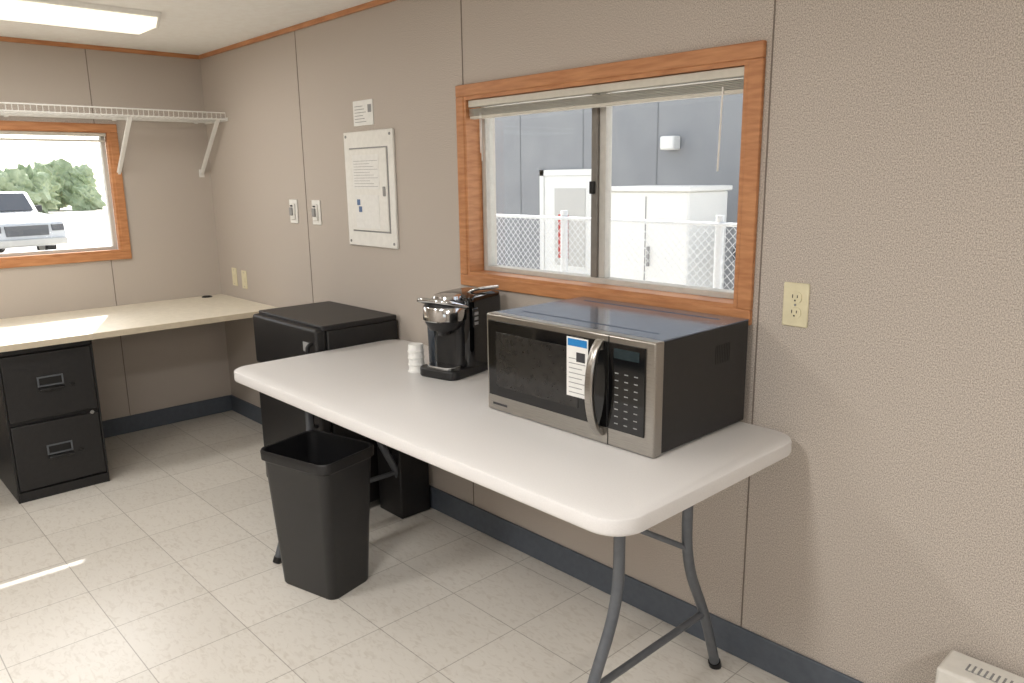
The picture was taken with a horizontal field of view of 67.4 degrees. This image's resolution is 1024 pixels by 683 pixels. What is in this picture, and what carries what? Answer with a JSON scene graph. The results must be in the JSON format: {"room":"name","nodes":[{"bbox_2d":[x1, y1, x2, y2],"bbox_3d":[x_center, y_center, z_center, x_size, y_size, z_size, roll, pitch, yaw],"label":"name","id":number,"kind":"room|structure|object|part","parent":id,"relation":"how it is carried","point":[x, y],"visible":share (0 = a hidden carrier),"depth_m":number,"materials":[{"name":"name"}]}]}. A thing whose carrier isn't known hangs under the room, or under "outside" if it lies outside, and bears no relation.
{"room":"site office trailer","nodes":[
{"label":"site office trailer","id":0,"kind":"room"},
{"bbox_2d":[0,41,230,420],"bbox_3d":[-3.036,-0.299,3.519,3.400,2.217,0.065,-12,16,-42],"label":"wall","id":1,"kind":"structure","parent":0,"point":[170,208],"depth_m":4.32,"materials":[{"name":"paint"}]},
{"bbox_2d":[0,246,113,256],"bbox_3d":[-2.630,-0.437,3.901,1.116,0.018,0.034,-12,16,-42],"label":"frame","id":2,"kind":"object","parent":1,"relation":"attached to","point":[102,247],"visible":1,"depth_m":4.07,"materials":[{"name":"plastic"}]},
{"bbox_2d":[0,249,120,259],"bbox_3d":[-2.604,-0.417,3.877,1.160,0.012,0.042,-12,16,-42],"label":"sill","id":3,"kind":"structure","parent":1,"relation":"attached to","point":[113,250],"depth_m":4.05,"materials":[{"name":"brown wood"}]},
{"bbox_2d":[0,120,130,251],"bbox_3d":[-2.607,-0.745,3.805,1.268,0.683,0.046,-12,16,-42],"label":"window","id":4,"kind":"structure","parent":1,"relation":"in","point":[15,125],"depth_m":4.15,"materials":[{"name":"brown wood"}]},
{"bbox_2d":[0,130,105,141],"bbox_3d":[-2.615,-1.011,3.752,1.156,0.047,0.030,-12,16,-42],"label":"window blind","id":5,"kind":"object","parent":4,"relation":"attached to","point":[94,138],"visible":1,"depth_m":3.96,"materials":[{"name":"white plastic"}]},
{"bbox_3d":[-2.615,-0.993,3.756,1.148,0.010,0.024,-12,16,-42],"label":"rail","id":6,"kind":"part","parent":5,"relation":"part of","materials":[{"name":"white metal"}]},
{"bbox_2d":[0,251,131,268],"bbox_3d":[-2.592,-0.388,3.870,1.268,0.042,0.016,-12,16,-42],"label":"window frame","id":7,"kind":"structure","parent":1,"relation":"attached to","point":[26,262],"depth_m":4.06,"materials":[{"name":"brown wood"}]},
{"bbox_2d":[0,36,199,59],"bbox_3d":[-3.024,-1.366,3.260,3.400,0.022,0.014,-12,16,-42],"label":"trim","id":8,"kind":"structure","parent":1,"relation":"attached to","point":[4,39],"depth_m":4.02,"materials":[{"name":"brown wood"}]},
{"bbox_2d":[98,137,117,248],"bbox_3d":[-2.220,-0.821,4.217,0.022,0.625,0.034,-12,16,-42],"label":"frame","id":9,"kind":"object","parent":1,"relation":"attached to","point":[102,145],"visible":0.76,"depth_m":4.21,"materials":[{"name":"plastic"}]},
{"bbox_2d":[85,49,130,414],"bbox_3d":[-2.214,-0.550,4.211,0.004,1.995,0.002,-12,16,-42],"label":"trim","id":10,"kind":"structure","parent":1,"relation":"attached to","point":[85,49],"depth_m":4.26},
{"bbox_2d":[0,102,227,176],"bbox_3d":[-2.662,-0.913,3.492,2.699,0.348,0.310,-12,16,-42],"label":"wire shelf","id":11,"kind":"object","parent":1,"relation":"attached to","point":[114,117],"visible":1,"depth_m":4.01,"materials":[{"name":"white metal"}]},
{"bbox_2d":[102,395,231,437],"bbox_3d":[-2.997,0.643,3.693,3.400,0.100,0.010,-12,16,-42],"label":"baseboard","id":12,"kind":"structure","parent":1,"relation":"attached to","point":[146,420],"depth_m":4.55,"materials":[{"name":"plastic"}]},
{"bbox_2d":[0,0,373,54],"bbox_3d":[-0.407,-0.877,0.519,3.640,0.100,7.785,-12,16,-42],"label":"ceiling","id":13,"kind":"structure","parent":0,"point":[193,27],"depth_m":3.52,"materials":[{"name":"white paint"}]},
{"bbox_2d":[0,0,160,35],"bbox_3d":[-2.041,-1.298,2.967,1.220,0.057,0.320,-12,16,-42],"label":"fluorescent light","id":14,"kind":"object","parent":13,"relation":"attached to","point":[67,13],"visible":1,"depth_m":3.12,"materials":[{"name":"white plastic"}]},
{"bbox_2d":[0,410,788,682],"bbox_3d":[-0.377,1.290,0.984,3.640,0.100,7.785,-12,16,-42],"label":"floor","id":15,"kind":"structure","parent":0,"point":[163,570],"depth_m":2.63,"materials":[{"name":"tile"}]},
{"bbox_2d":[0,340,109,503],"bbox_3d":[-2.299,0.318,3.732,0.380,0.700,0.658,-12,16,-42],"label":"file cabinet","id":16,"kind":"object","parent":15,"relation":"on","point":[52,440],"visible":0.94,"depth_m":3.50,"materials":[{"name":"black metal"}]},
{"bbox_3d":[-2.095,0.191,3.481,0.360,0.300,0.020,-12,16,-42],"label":"drawer","id":17,"kind":"part","parent":16,"relation":"part of","materials":[{"name":"black metal"}]},
{"bbox_3d":[-2.087,0.176,3.468,0.104,0.046,0.005,-12,16,-42],"label":"label frame","id":18,"kind":"part","parent":16,"relation":"part of","materials":[{"name":"grey metal"}]},
{"bbox_3d":[-2.082,0.212,3.471,0.104,0.014,0.018,-12,16,-42],"label":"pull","id":19,"kind":"part","parent":16,"relation":"part of","materials":[{"name":"black plastic"}]},
{"bbox_3d":[-2.091,0.503,3.548,0.360,0.300,0.020,-12,16,-42],"label":"drawer","id":20,"kind":"part","parent":16,"relation":"part of","materials":[{"name":"black metal"}]},
{"bbox_3d":[-2.082,0.488,3.535,0.104,0.046,0.005,-12,16,-42],"label":"label frame","id":21,"kind":"part","parent":16,"relation":"part of","materials":[{"name":"grey metal"}]},
{"bbox_3d":[-2.077,0.525,3.538,0.104,0.014,0.018,-12,16,-42],"label":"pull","id":22,"kind":"part","parent":16,"relation":"part of","materials":[{"name":"black plastic"}]},
{"bbox_2d":[0,294,278,352],"bbox_3d":[-2.517,0.337,3.546,2.798,0.747,0.787,-12,16,-42],"label":"desk","id":23,"kind":"object","parent":15,"relation":"on","point":[33,331],"visible":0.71,"depth_m":3.85,"materials":[{"name":"laminate"}]},
{"bbox_2d":[260,430,373,599],"bbox_3d":[-0.672,0.613,2.715,0.332,0.507,0.260,7,14,32],"label":"trash can","id":24,"kind":"object","parent":15,"relation":"on","point":[319,481],"visible":1,"depth_m":2.63,"materials":[{"name":"black plastic"}]},
{"bbox_2d":[253,301,397,501],"bbox_3d":[-0.840,0.285,3.461,0.427,0.838,0.569,-12,16,-42],"label":"mini fridge","id":25,"kind":"object","parent":15,"relation":"on","point":[297,330],"visible":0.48,"depth_m":3.30,"materials":[{"name":"black plastic"}]},
{"bbox_3d":[-0.959,0.021,3.293,0.050,0.223,0.565,-12,16,-42],"label":"door","id":26,"kind":"part","parent":25,"relation":"part of","materials":[{"name":"black metal"}]},
{"bbox_3d":[-0.954,0.410,3.377,0.050,0.553,0.565,-12,16,-42],"label":"door","id":27,"kind":"part","parent":25,"relation":"part of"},
{"bbox_3d":[-0.814,0.082,3.091,0.033,0.159,0.016,-12,16,-42],"label":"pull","id":28,"kind":"part","parent":25,"relation":"part of","materials":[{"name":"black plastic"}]},
{"bbox_2d":[377,444,429,518],"bbox_3d":[-0.472,0.555,3.319,0.160,0.360,0.176,-12,16,-42],"label":"storage box","id":29,"kind":"object","parent":15,"relation":"on","point":[406,495],"visible":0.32,"depth_m":3.27,"materials":[{"name":"black plastic"}]},
{"bbox_2d":[234,339,791,682],"bbox_3d":[-0.138,0.538,2.489,0.756,0.747,1.838,-12,16,-42],"label":"folding table","id":30,"kind":"object","parent":15,"relation":"on","point":[368,390],"visible":0.84,"depth_m":1.98,"materials":[{"name":"plastic"}]},
{"bbox_3d":[-0.827,0.478,2.887,0.198,0.688,0.029,-12,16,-42],"label":"leg","id":31,"kind":"part","parent":30,"relation":"part of","materials":[{"name":"grey metal"}]},
{"bbox_3d":[-0.497,0.408,3.189,0.198,0.688,0.029,-12,16,-42],"label":"leg","id":32,"kind":"part","parent":30,"relation":"part of","materials":[{"name":"grey metal"}]},
{"bbox_2d":[407,342,424,372],"bbox_3d":[-0.341,0.057,2.728,0.060,0.099,0.060,-12,16,-42],"label":"paper cups","id":33,"kind":"object","parent":30,"relation":"on","point":[415,350],"visible":0.93,"depth_m":2.71,"materials":[{"name":"white paper"}]},
{"bbox_2d":[408,366,420,372],"bbox_3d":[-0.341,0.092,2.735,0.060,0.027,0.060,-12,16,-42],"label":"cup","id":34,"kind":"object","parent":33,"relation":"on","point":[412,369],"depth_m":2.71,"materials":[{"name":"paper"}]},
{"bbox_2d":[417,285,500,380],"bbox_3d":[-0.206,-0.044,2.717,0.228,0.298,0.308,8,15,34],"label":"coffee maker","id":35,"kind":"object","parent":30,"relation":"on","point":[455,320],"visible":0.97,"depth_m":2.64,"materials":[{"name":"black plastic"}]},
{"bbox_3d":[-0.244,-0.130,2.608,0.159,0.048,0.121,8,15,34],"label":"handle","id":36,"kind":"part","parent":35,"relation":"part of","materials":[{"name":"silver metal"}]},
{"bbox_3d":[-0.235,-0.035,2.639,0.051,0.023,0.051,8,15,34],"label":"spout","id":37,"kind":"part","parent":35,"relation":"part of","materials":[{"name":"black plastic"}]},
{"bbox_2d":[427,361,461,369],"bbox_3d":[-0.234,0.083,2.664,0.120,0.008,0.085,8,15,34],"label":"drip tray","id":38,"kind":"object","parent":35,"relation":"on","point":[436,365],"depth_m":2.65,"materials":[{"name":"silver metal"}]},
{"bbox_3d":[-0.223,-0.156,2.634,0.100,0.015,0.100,8,15,34],"label":"lid","id":39,"kind":"part","parent":35,"relation":"part of","materials":[{"name":"silver metal"}]},
{"bbox_3d":[-0.124,-0.082,2.632,0.004,0.065,0.033,8,15,34],"label":"panel","id":40,"kind":"part","parent":35,"relation":"part of","materials":[{"name":"black plastic"}]},
{"bbox_3d":[-0.101,-0.180,2.700,0.118,0.028,0.032,-5,13,-20],"label":"power lever","id":41,"kind":"part","parent":35,"relation":"part of","materials":[{"name":"silver metal"}]},
{"bbox_3d":[0.198,0.693,1.818,0.198,0.688,0.029,-12,16,-42],"label":"leg","id":42,"kind":"part","parent":30,"relation":"part of","materials":[{"name":"grey metal"}]},
{"bbox_2d":[487,297,748,457],"bbox_3d":[0.267,0.072,2.160,0.470,0.290,0.606,-12,16,-42],"label":"microwave oven","id":43,"kind":"object","parent":30,"relation":"on","point":[645,380],"visible":1,"depth_m":2.00,"materials":[{"name":"paint"}]},
{"bbox_3d":[0.087,0.076,2.082,0.006,0.222,0.450,-12,16,-42],"label":"door glass","id":44,"kind":"part","parent":43,"relation":"part of","materials":[{"name":"black glass"}]},
{"bbox_3d":[0.206,0.120,1.924,0.053,0.247,0.025,-12,16,-42],"label":"handle","id":45,"kind":"part","parent":43,"relation":"part of","materials":[{"name":"metal"}]},
{"bbox_3d":[0.281,0.118,1.877,0.006,0.222,0.112,-12,16,-42],"label":"control panel","id":46,"kind":"part","parent":43,"relation":"part of","materials":[{"name":"black plastic"}]},
{"bbox_3d":[0.528,0.623,2.121,0.198,0.688,0.029,-12,16,-42],"label":"leg","id":47,"kind":"part","parent":30,"relation":"part of","materials":[{"name":"grey metal"}]},
{"bbox_2d":[935,650,1023,682],"bbox_3d":[1.423,0.970,1.397,0.106,0.303,1.200,-12,16,-42],"label":"baseboard heater","id":48,"kind":"object","parent":15,"relation":"on","point":[957,667],"visible":1,"depth_m":1.75,"materials":[{"name":"white metal"}]},
{"bbox_2d":[965,664,1017,682],"bbox_3d":[1.427,0.826,1.358,0.030,0.005,1.120,-12,16,-42],"label":"vent","id":49,"kind":"object","parent":48,"relation":"attached to","point":[980,672],"depth_m":1.73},
{"bbox_2d":[558,214,560,257],"bbox_3d":[0.709,-1.454,10.601,0.010,0.600,0.180,-12,16,-42],"label":"door sign","id":50,"kind":"object","parent":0,"point":[559,226],"depth_m":10.65,"materials":[{"name":"white"}]},
{"bbox_2d":[200,0,1023,682],"bbox_3d":[0.890,-0.015,1.938,0.120,2.217,7.785,-12,16,-42],"label":"wall","id":51,"kind":"structure","parent":0,"point":[887,542],"depth_m":1.96,"materials":[{"name":"paint"}]},
{"bbox_2d":[231,268,237,285],"bbox_3d":[-1.630,-0.381,4.505,0.010,0.105,0.062,-12,16,-42],"label":"wall outlet","id":52,"kind":"object","parent":51,"relation":"attached to","point":[234,270],"visible":1,"depth_m":4.50,"materials":[{"name":"beige plastic"}]},
{"bbox_2d":[241,270,247,288],"bbox_3d":[-1.541,-0.356,4.413,0.010,0.105,0.062,-12,16,-42],"label":"phone jack","id":53,"kind":"object","parent":51,"relation":"attached to","point":[243,273],"visible":1,"depth_m":4.41,"materials":[{"name":"beige plastic"}]},
{"bbox_2d":[289,199,298,222],"bbox_3d":[-1.104,-0.654,3.858,0.024,0.118,0.078,-12,16,-42],"label":"light switch","id":54,"kind":"object","parent":51,"relation":"attached to","point":[293,209],"visible":1,"depth_m":3.85,"materials":[{"name":"white plastic"}]},
{"bbox_2d":[198,0,395,58],"bbox_3d":[0.813,-1.080,1.677,0.014,0.022,7.585,-12,16,-42],"label":"trim","id":55,"kind":"structure","parent":51,"relation":"attached to","point":[371,4],"depth_m":3.53,"materials":[{"name":"brown wood"}]},
{"bbox_2d":[294,31,313,302],"bbox_3d":[-1.006,-0.480,3.808,0.002,1.995,0.004,-12,16,-42],"label":"trim","id":56,"kind":"structure","parent":51,"relation":"attached to","point":[294,31],"depth_m":3.73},
{"bbox_2d":[311,200,321,224],"bbox_3d":[-0.949,-0.622,3.696,0.024,0.118,0.078,-12,16,-42],"label":"light switch","id":57,"kind":"object","parent":51,"relation":"attached to","point":[316,205],"visible":1,"depth_m":3.68,"materials":[{"name":"white plastic"}]},
{"bbox_2d":[353,99,373,125],"bbox_3d":[-0.639,-0.981,3.289,0.005,0.104,0.152,-12,16,-42],"label":"wall sign","id":58,"kind":"object","parent":51,"relation":"attached to","point":[362,109],"visible":1,"depth_m":3.28,"materials":[{"name":"paper"}]},
{"bbox_2d":[343,128,398,248],"bbox_3d":[-0.618,-0.659,3.327,0.023,0.495,0.380,-12,16,-42],"label":"breaker panel","id":59,"kind":"object","parent":51,"relation":"attached to","point":[370,164],"visible":1,"depth_m":3.30,"materials":[{"name":"painted metal"},{"name":"paper"}]},
{"bbox_3d":[-0.619,-0.655,3.323,0.007,0.350,0.285,-12,16,-42],"label":"door","id":60,"kind":"part","parent":59,"relation":"part of","materials":[{"name":"white metal"}]},
{"bbox_2d":[460,0,473,504],"bbox_3d":[-0.170,-0.305,2.936,0.002,1.995,0.004,-12,16,-42],"label":"trim","id":61,"kind":"structure","parent":51,"relation":"attached to","point":[460,0],"depth_m":2.78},
{"bbox_2d":[481,106,496,269],"bbox_3d":[-0.086,-0.584,2.909,0.050,0.626,0.022,-12,16,-42],"label":"frame","id":62,"kind":"object","parent":51,"relation":"attached to","point":[488,124],"visible":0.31,"depth_m":2.90,"materials":[{"name":"plastic"}]},
{"bbox_2d":[231,395,862,682],"bbox_3d":[0.841,0.929,2.111,0.010,0.100,7.588,-12,16,-42],"label":"baseboard","id":63,"kind":"structure","parent":51,"relation":"attached to","point":[791,666],"depth_m":2.54,"materials":[{"name":"plastic"}]},
{"bbox_2d":[591,94,599,277],"bbox_3d":[0.276,-0.505,2.515,0.022,0.590,0.026,-12,16,-42],"label":"mullion","id":64,"kind":"object","parent":51,"relation":"attached to","point":[595,154],"visible":0.7,"depth_m":2.51,"materials":[{"name":"black metal"}]},
{"bbox_2d":[589,181,594,193],"bbox_3d":[0.262,-0.503,2.505,0.012,0.040,0.018,-12,16,-42],"label":"latch","id":65,"kind":"object","parent":64,"relation":"attached to","point":[591,183],"visible":1,"depth_m":2.50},
{"bbox_2d":[598,93,611,277],"bbox_3d":[0.305,-0.504,2.507,0.032,0.590,0.026,-12,16,-42],"label":"mullion","id":66,"kind":"object","parent":51,"relation":"attached to","point":[605,168],"visible":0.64,"depth_m":2.50,"materials":[{"name":"plastic"}]},
{"bbox_2d":[460,270,752,325],"bbox_3d":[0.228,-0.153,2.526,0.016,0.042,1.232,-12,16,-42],"label":"window sill","id":67,"kind":"structure","parent":51,"relation":"attached to","point":[559,292],"depth_m":2.50,"materials":[{"name":"brown wood"}]},
{"bbox_2d":[455,40,766,309],"bbox_3d":[0.245,-0.516,2.469,0.076,0.692,1.232,-12,16,-42],"label":"window","id":68,"kind":"structure","parent":51,"relation":"in","point":[755,51],"depth_m":2.19,"materials":[{"name":"brown wood"}]},
{"bbox_2d":[468,66,743,170],"bbox_3d":[0.234,-0.668,2.428,0.036,0.266,1.120,-12,16,-42],"label":"window blind","id":69,"kind":"object","parent":68,"relation":"attached to","point":[727,87],"visible":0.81,"depth_m":2.31,"materials":[{"name":"white plastic"}]},
{"bbox_3d":[0.235,-0.739,2.415,0.024,0.010,1.112,-12,16,-42],"label":"rail","id":70,"kind":"part","parent":69,"relation":"part of","materials":[{"name":"white metal"}]},
{"bbox_2d":[488,265,733,298],"bbox_3d":[0.295,-0.208,2.579,0.050,0.018,1.080,-12,16,-42],"label":"frame","id":71,"kind":"object","parent":51,"relation":"attached to","point":[687,289],"visible":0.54,"depth_m":2.49,"materials":[{"name":"plastic"}]},
{"bbox_2d":[496,77,743,105],"bbox_3d":[0.287,-0.802,2.452,0.050,0.018,1.080,-12,16,-42],"label":"frame","id":72,"kind":"object","parent":51,"relation":"attached to","point":[743,77],"visible":0.02,"depth_m":2.36,"materials":[{"name":"plastic"}]},
{"bbox_2d":[740,0,775,626],"bbox_3d":[0.666,-0.130,2.065,0.002,1.995,0.004,-12,16,-42],"label":"trim","id":73,"kind":"structure","parent":51,"relation":"attached to","point":[774,0],"depth_m":2.06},
{"bbox_2d":[782,282,809,327],"bbox_3d":[0.736,-0.095,1.991,0.010,0.115,0.070,-12,16,-42],"label":"wall outlet","id":74,"kind":"object","parent":51,"relation":"attached to","point":[796,295],"visible":1,"depth_m":1.99,"materials":[{"name":"beige plastic"}]},
{"label":"outside","id":75,"kind":"structure","parent":0,"visible":0},
{"bbox_2d":[0,197,116,255],"bbox_3d":[-22.309,-3.293,26.390,160.000,0.001,180.000,-12,16,-42],"label":"ground","id":76,"kind":"structure","parent":75,"point":[83,229],"depth_m":34.36,"materials":[{"name":"white concrete"}]},
{"bbox_2d":[0,191,67,251],"bbox_3d":[-14.595,-3.233,21.313,5.700,1.798,2.300,8,15,37],"label":"pickup truck","id":77,"kind":"object","parent":76,"relation":"on","point":[21,223],"visible":0.94,"depth_m":20.12,"materials":[{"name":"paint"}]},
{"bbox_2d":[4,224,48,236],"bbox_3d":[-12.459,-2.845,19.706,0.100,0.260,1.000,8,15,37],"label":"grille","id":78,"kind":"object","parent":77,"relation":"attached to","point":[10,230],"depth_m":19.67,"materials":[{"name":"grey metal"}]},
{"bbox_2d":[34,205,41,210],"bbox_3d":[-13.345,-3.749,21.567,0.150,0.170,0.200,8,15,37],"label":"mirror","id":79,"kind":"object","parent":77,"relation":"attached to","point":[39,207],"depth_m":21.53,"materials":[{"name":"mirror"}]},
{"bbox_2d":[0,158,106,212],"bbox_3d":[-53.794,-7.369,40.637,58.030,5.267,16.083,-12,16,-42],"label":"tree line","id":80,"kind":"object","parent":76,"relation":"on","point":[54,185],"visible":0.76,"depth_m":56.55,"materials":[{"name":"green plant"}]},
{"bbox_2d":[496,210,736,297],"bbox_3d":[0.088,-0.282,6.755,0.071,1.740,7.602,-12,16,-42],"label":"fence","id":81,"kind":"object","parent":76,"relation":"on","point":[720,224],"visible":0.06,"depth_m":5.69,"materials":[{"name":"metal"}]},
{"bbox_3d":[0.067,-1.072,6.575,0.027,0.027,7.600,-12,16,-42],"label":"rail","id":82,"kind":"part","parent":81,"relation":"part of","materials":[{"name":"metal"}]},
{"bbox_2d":[495,78,742,298],"bbox_3d":[-0.068,-3.899,13.229,3.000,6.100,13.100,-12,16,-42],"label":"wall","id":83,"kind":"structure","parent":76,"relation":"on","point":[549,140],"depth_m":9.67,"materials":[{"name":"grey"}]},
{"bbox_2d":[544,175,590,282],"bbox_3d":[0.809,-1.258,10.590,0.040,2.020,0.970,-12,16,-42],"label":"door","id":84,"kind":"structure","parent":83,"relation":"in","point":[573,181],"depth_m":10.57,"materials":[{"name":"white plastic"}]},
{"bbox_2d":[555,188,585,266],"bbox_3d":[0.790,-1.562,10.503,0.010,1.050,0.560,-12,16,-42],"label":"door glass","id":85,"kind":"object","parent":84,"relation":"in","point":[572,200],"depth_m":10.44,"materials":[{"name":"white glass"}]},
{"bbox_2d":[539,169,599,283],"bbox_3d":[0.808,-1.297,10.581,0.060,2.100,1.130,-12,16,-42],"label":"door frame","id":86,"kind":"structure","parent":83,"relation":"in","point":[568,172],"depth_m":10.75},
{"bbox_2d":[519,102,658,265],"bbox_3d":[-1.534,-3.746,12.613,0.005,6.100,12.015,-12,16,-42],"label":"joint","id":87,"kind":"object","parent":83,"relation":"attached to","point":[658,102],"visible":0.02,"depth_m":10.18,"materials":[{"name":"grey metal"}]},
{"bbox_2d":[660,136,679,149],"bbox_3d":[1.877,-2.356,9.105,0.150,0.160,0.200,-12,16,-42],"label":"wall lamp","id":88,"kind":"object","parent":83,"relation":"attached to","point":[666,142],"depth_m":9.04,"materials":[{"name":"white plastic"}]},
{"bbox_2d":[607,185,732,296],"bbox_3d":[1.621,-0.686,8.158,0.760,1.900,1.080,-12,16,-42],"label":"storage shed","id":89,"kind":"object","parent":76,"relation":"on","point":[700,203],"visible":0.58,"depth_m":7.72,"materials":[{"name":"white plastic"}]},
{"bbox_3d":[1.386,-0.868,7.826,0.030,0.200,0.020,-12,16,-42],"label":"handle","id":90,"kind":"part","parent":89,"relation":"part of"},
{"bbox_3d":[1.609,-1.591,7.964,0.760,0.050,1.080,-12,16,-42],"label":"lid","id":91,"kind":"part","parent":89,"relation":"part of","materials":[{"name":"white plastic"}]},
{"bbox_2d":[731,227,736,287],"bbox_3d":[2.328,-0.377,7.624,0.280,1.500,0.300,-12,16,-42],"label":"electric meter","id":92,"kind":"object","parent":76,"relation":"on","point":[734,236],"visible":0.09,"depth_m":7.56,"materials":[{"name":"grey metal"}]}
]}

